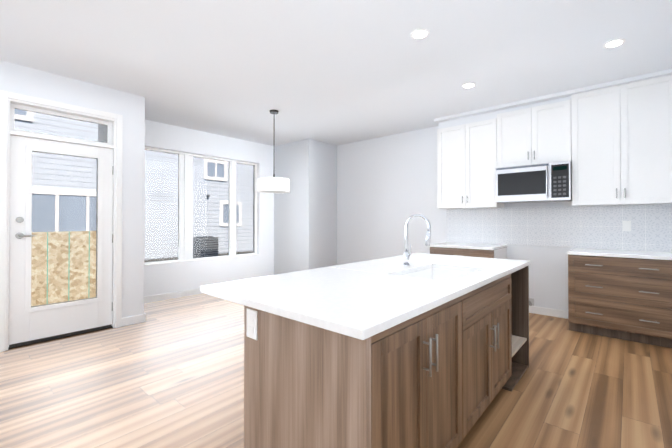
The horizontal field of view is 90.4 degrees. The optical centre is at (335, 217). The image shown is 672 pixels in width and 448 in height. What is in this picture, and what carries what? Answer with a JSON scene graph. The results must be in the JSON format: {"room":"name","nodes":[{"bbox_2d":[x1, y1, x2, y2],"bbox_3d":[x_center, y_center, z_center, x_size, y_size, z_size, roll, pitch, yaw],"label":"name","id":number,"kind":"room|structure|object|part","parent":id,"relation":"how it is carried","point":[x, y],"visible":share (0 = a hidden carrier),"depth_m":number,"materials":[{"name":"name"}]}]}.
{"room":"kitchen","nodes":[
{"label":"kitchen","id":0,"kind":"room"},
{"bbox_2d":[0,60,144,317],"bbox_3d":[-4.027,-0.120,2.520,0.200,2.833,4.667,0,-1,41],"label":"wall","id":1,"kind":"structure","parent":0,"point":[32,82],"depth_m":4.03,"materials":[{"name":"paint"}]},
{"bbox_2d":[0,90,122,351],"bbox_3d":[-2.993,0.037,3.683,0.222,2.540,1.052,0,-1,41],"label":"door frame","id":2,"kind":"structure","parent":1,"relation":"in","point":[11,103],"depth_m":3.63,"materials":[{"name":"white wood"}]},
{"bbox_2d":[8,135,112,346],"bbox_3d":[-2.973,0.237,3.664,0.069,2.111,0.882,0,-1,41],"label":"entry door","id":3,"kind":"structure","parent":2,"relation":"attached to","point":[28,321],"depth_m":3.51,"materials":[{"name":"paint"}]},
{"bbox_3d":[-2.995,-0.091,3.686,0.066,2.055,0.822,0,-1,41],"label":"glass","id":4,"kind":"part","parent":2,"relation":"part of","materials":[{"name":"clear glass"}]},
{"bbox_2d":[31,231,95,305],"bbox_3d":[-3.518,0.961,3.647,0.110,1.590,1.847,0,-1,41],"label":"guard","id":5,"kind":"object","parent":1,"relation":"attached to","point":[46,284],"depth_m":3.99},
{"bbox_2d":[132,313,145,321],"bbox_3d":[-2.777,1.264,4.526,1.007,0.100,0.014,0,-1,41],"label":"baseboard","id":6,"kind":"structure","parent":1,"relation":"attached to","point":[142,317],"depth_m":4.16,"materials":[{"name":"paint"}]},
{"bbox_2d":[99,120,273,296],"bbox_3d":[-2.116,-0.088,6.253,0.200,2.833,3.868,0,-1,41],"label":"wall","id":7,"kind":"structure","parent":0,"point":[168,278],"depth_m":6.04,"materials":[{"name":"paint"}]},
{"bbox_2d":[144,288,201,302],"bbox_3d":[-2.236,1.275,5.939,0.017,0.100,2.853,0,-1,41],"label":"baseboard","id":8,"kind":"structure","parent":7,"relation":"attached to","point":[159,297],"depth_m":5.43,"materials":[{"name":"paint"}]},
{"bbox_2d":[98,126,253,252],"bbox_3d":[-2.133,-0.062,6.401,0.020,3.683,4.068,0,-1,41],"label":"cladding","id":9,"kind":"object","parent":7,"relation":"attached to","point":[253,195],"depth_m":6.88,"materials":[{"name":"white"}]},
{"bbox_2d":[144,147,259,265],"bbox_3d":[-2.319,-0.177,5.986,0.177,1.855,2.170,0,-1,41],"label":"living room window","id":10,"kind":"structure","parent":7,"relation":"in","point":[185,211],"depth_m":5.86,"materials":[{"name":"paint"}]},
{"bbox_3d":[-2.289,0.743,5.952,0.096,0.014,2.168,0,-1,41],"label":"sill trim","id":11,"kind":"part","parent":10,"relation":"part of","materials":[{"name":"paint"}]},
{"bbox_2d":[274,138,336,274],"bbox_3d":[-0.641,-0.082,6.991,1.045,2.833,0.815,0,-1,41],"label":"wall","id":12,"kind":"structure","parent":0,"point":[305,223],"depth_m":6.64,"materials":[{"name":"paint"}]},
{"bbox_2d":[0,293,671,447],"bbox_3d":[-1.190,1.347,2.593,6.402,0.100,8.535,0,-1,41],"label":"floor","id":13,"kind":"structure","parent":0,"point":[168,373],"depth_m":2.50,"materials":[{"name":"brown wood"}]},
{"bbox_2d":[244,266,528,447],"bbox_3d":[0.635,0.862,2.228,0.748,0.865,2.408,0,-1,41],"label":"kitchen island","id":14,"kind":"object","parent":13,"relation":"on","point":[407,349],"depth_m":1.42,"materials":[{"name":"brown wood"}]},
{"bbox_2d":[246,308,257,339],"bbox_3d":[-0.386,0.488,1.530,0.080,0.130,0.008,0,-1,41],"label":"outlet","id":15,"kind":"object","parent":14,"relation":"attached to","point":[251,313],"depth_m":1.53,"materials":[{"name":"plastic"}]},
{"bbox_2d":[200,254,530,341],"bbox_3d":[0.488,0.408,2.366,1.092,0.065,2.460,0,-1,41],"label":"island countertop","id":16,"kind":"structure","parent":14,"relation":"on","point":[360,301],"depth_m":1.67,"materials":[{"name":"white stone"}]},
{"bbox_2d":[400,214,430,265],"bbox_3d":[0.629,0.174,2.556,0.230,0.406,0.099,0,-1,41],"label":"faucet","id":17,"kind":"object","parent":16,"relation":"on","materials":[{"name":"silver metal"}]},
{"bbox_2d":[408,266,479,281],"bbox_3d":[0.714,0.501,2.344,0.434,0.182,0.724,0,-1,41],"label":"sink","id":18,"kind":"object","parent":16,"relation":"in","point":[433,271],"depth_m":2.60,"materials":[{"name":"white"}]},
{"bbox_2d":[429,242,506,258],"bbox_3d":[1.906,0.856,4.853,0.898,0.920,0.656,0,-1,41],"label":"base cabinet","id":19,"kind":"object","parent":13,"relation":"on","point":[477,250],"visible":0.27,"depth_m":4.65,"materials":[{"name":"brown wood"}]},
{"bbox_2d":[567,248,671,347],"bbox_3d":[3.183,0.847,3.734,0.917,0.920,0.656,0,-1,41],"label":"base cabinet","id":20,"kind":"object","parent":13,"relation":"on","point":[623,294],"visible":1,"depth_m":3.52,"materials":[{"name":"brown wood"}]},
{"bbox_2d":[0,0,671,145],"bbox_3d":[-1.190,-1.611,2.618,6.402,0.150,8.535,0,-1,41],"label":"ceiling","id":21,"kind":"structure","parent":0,"point":[337,72],"depth_m":3.14,"materials":[{"name":"paint"}]},
{"bbox_2d":[258,110,289,192],"bbox_3d":[-0.884,-0.939,4.761,0.448,1.156,0.448,0,-1,41],"label":"pendant light","id":22,"kind":"object","parent":21,"relation":"hanging from","point":[273,184],"visible":1,"depth_m":4.58,"materials":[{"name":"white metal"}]},
{"bbox_3d":[-0.884,-0.454,4.757,0.448,0.184,0.448,0,-1,41],"label":"lamp shade","id":23,"kind":"part","parent":22,"relation":"part of","materials":[{"name":"white"}]},
{"bbox_3d":[-0.901,-1.016,4.721,0.378,1.002,0.351,0,-1,41],"label":"cord","id":24,"kind":"part","parent":22,"relation":"part of","materials":[{"name":"brown metal"}]},
{"bbox_2d":[411,29,429,39],"bbox_3d":[0.703,-1.530,2.790,0.155,0.006,0.155,0,0,2],"label":"recessed light","id":25,"kind":"object","parent":21,"relation":"in","point":[417,34],"depth_m":2.79,"materials":[{"name":"paint"}]},
{"bbox_2d":[462,83,475,87],"bbox_3d":[1.532,-1.521,3.852,0.155,0.006,0.155,0,0,2],"label":"recessed light","id":26,"kind":"object","parent":21,"relation":"in","point":[468,85],"depth_m":3.84,"materials":[{"name":"paint"}]},
{"bbox_2d":[603,39,625,47],"bbox_3d":[2.448,-1.529,2.938,0.155,0.006,0.155,0,-1,35],"label":"recessed light","id":27,"kind":"object","parent":21,"relation":"in","point":[617,42],"depth_m":2.93,"materials":[{"name":"paint"}]},
{"bbox_2d":[337,126,659,310],"bbox_3d":[1.557,-0.093,5.739,6.402,2.833,0.200,0,-1,41],"label":"wall","id":28,"kind":"structure","parent":0,"point":[386,187],"depth_m":5.97,"materials":[{"name":"paint"}]},
{"bbox_2d":[434,109,503,208],"bbox_3d":[2.020,-0.805,4.972,0.923,1.335,0.348,0,-1,41],"label":"upper cabinet","id":29,"kind":"object","parent":28,"relation":"attached to","point":[469,148],"depth_m":4.83,"materials":[{"name":"white wood"}]},
{"bbox_2d":[529,298,533,305],"bbox_3d":[2.657,1.194,4.623,0.150,0.160,0.012,0,-1,41],"label":"outlet","id":30,"kind":"object","parent":28,"relation":"attached to","point":[531,301],"visible":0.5,"depth_m":4.59,"materials":[{"name":"white plastic"}]},
{"bbox_2d":[502,93,573,166],"bbox_3d":[2.636,-1.075,4.435,0.840,0.805,0.348,0,-1,41],"label":"upper cabinet","id":31,"kind":"object","parent":28,"relation":"attached to","point":[533,132],"depth_m":4.26,"materials":[{"name":"white wood"}]},
{"bbox_2d":[496,161,571,202],"bbox_3d":[2.597,-0.439,4.386,0.834,0.463,0.465,0,-1,41],"label":"microwave","id":32,"kind":"object","parent":31,"relation":"attached to","point":[546,182],"visible":1,"depth_m":4.21,"materials":[{"name":"silver metal"}]},
{"bbox_2d":[529,306,567,318],"bbox_3d":[2.753,1.264,4.536,0.795,0.100,0.014,0,-1,41],"label":"baseboard","id":33,"kind":"structure","parent":28,"relation":"attached to","point":[532,309],"depth_m":4.46,"materials":[{"name":"paint"}]},
{"bbox_2d":[446,204,671,251],"bbox_3d":[2.762,0.127,4.539,2.600,0.532,0.011,0,-1,41],"label":"tile backsplash","id":34,"kind":"structure","parent":28,"relation":"attached to","point":[594,227],"depth_m":4.32,"materials":[{"name":"white tile"}]},
{"bbox_2d":[622,221,630,230],"bbox_3d":[3.431,0.101,3.940,0.075,0.125,0.008,0,-1,41],"label":"outlet","id":35,"kind":"object","parent":34,"relation":"attached to","point":[626,225],"visible":1,"depth_m":3.94,"materials":[{"name":"plastic"}]},
{"bbox_2d":[566,69,671,205],"bbox_3d":[3.267,-0.835,3.880,0.965,1.376,0.348,0,-1,41],"label":"upper cabinet","id":36,"kind":"object","parent":28,"relation":"attached to","point":[611,141],"depth_m":3.71,"materials":[{"name":"white wood"}]},
{"label":"outside","id":37,"kind":"structure","parent":0,"visible":0},
{"bbox_3d":[-13.938,1.908,18.726,34.042,0.050,70.000,0,-1,41],"label":"ground","id":38,"kind":"structure","parent":37,"visible":0},
{"bbox_2d":[14,109,252,261],"bbox_3d":[-6.285,-1.959,10.721,6.060,8.350,24.000,0,-1,41],"label":"neighbouring house","id":39,"kind":"structure","parent":38,"relation":"on","point":[89,216],"depth_m":8.21,"materials":[{"name":"white"}]},
{"bbox_2d":[193,236,218,257],"bbox_3d":[-3.427,1.144,8.721,0.600,1.310,0.560,0,-1,41],"label":"ac unit","id":40,"kind":"object","parent":38,"relation":"on","point":[207,249],"depth_m":8.54,"materials":[{"name":"grey metal"}]}
]}

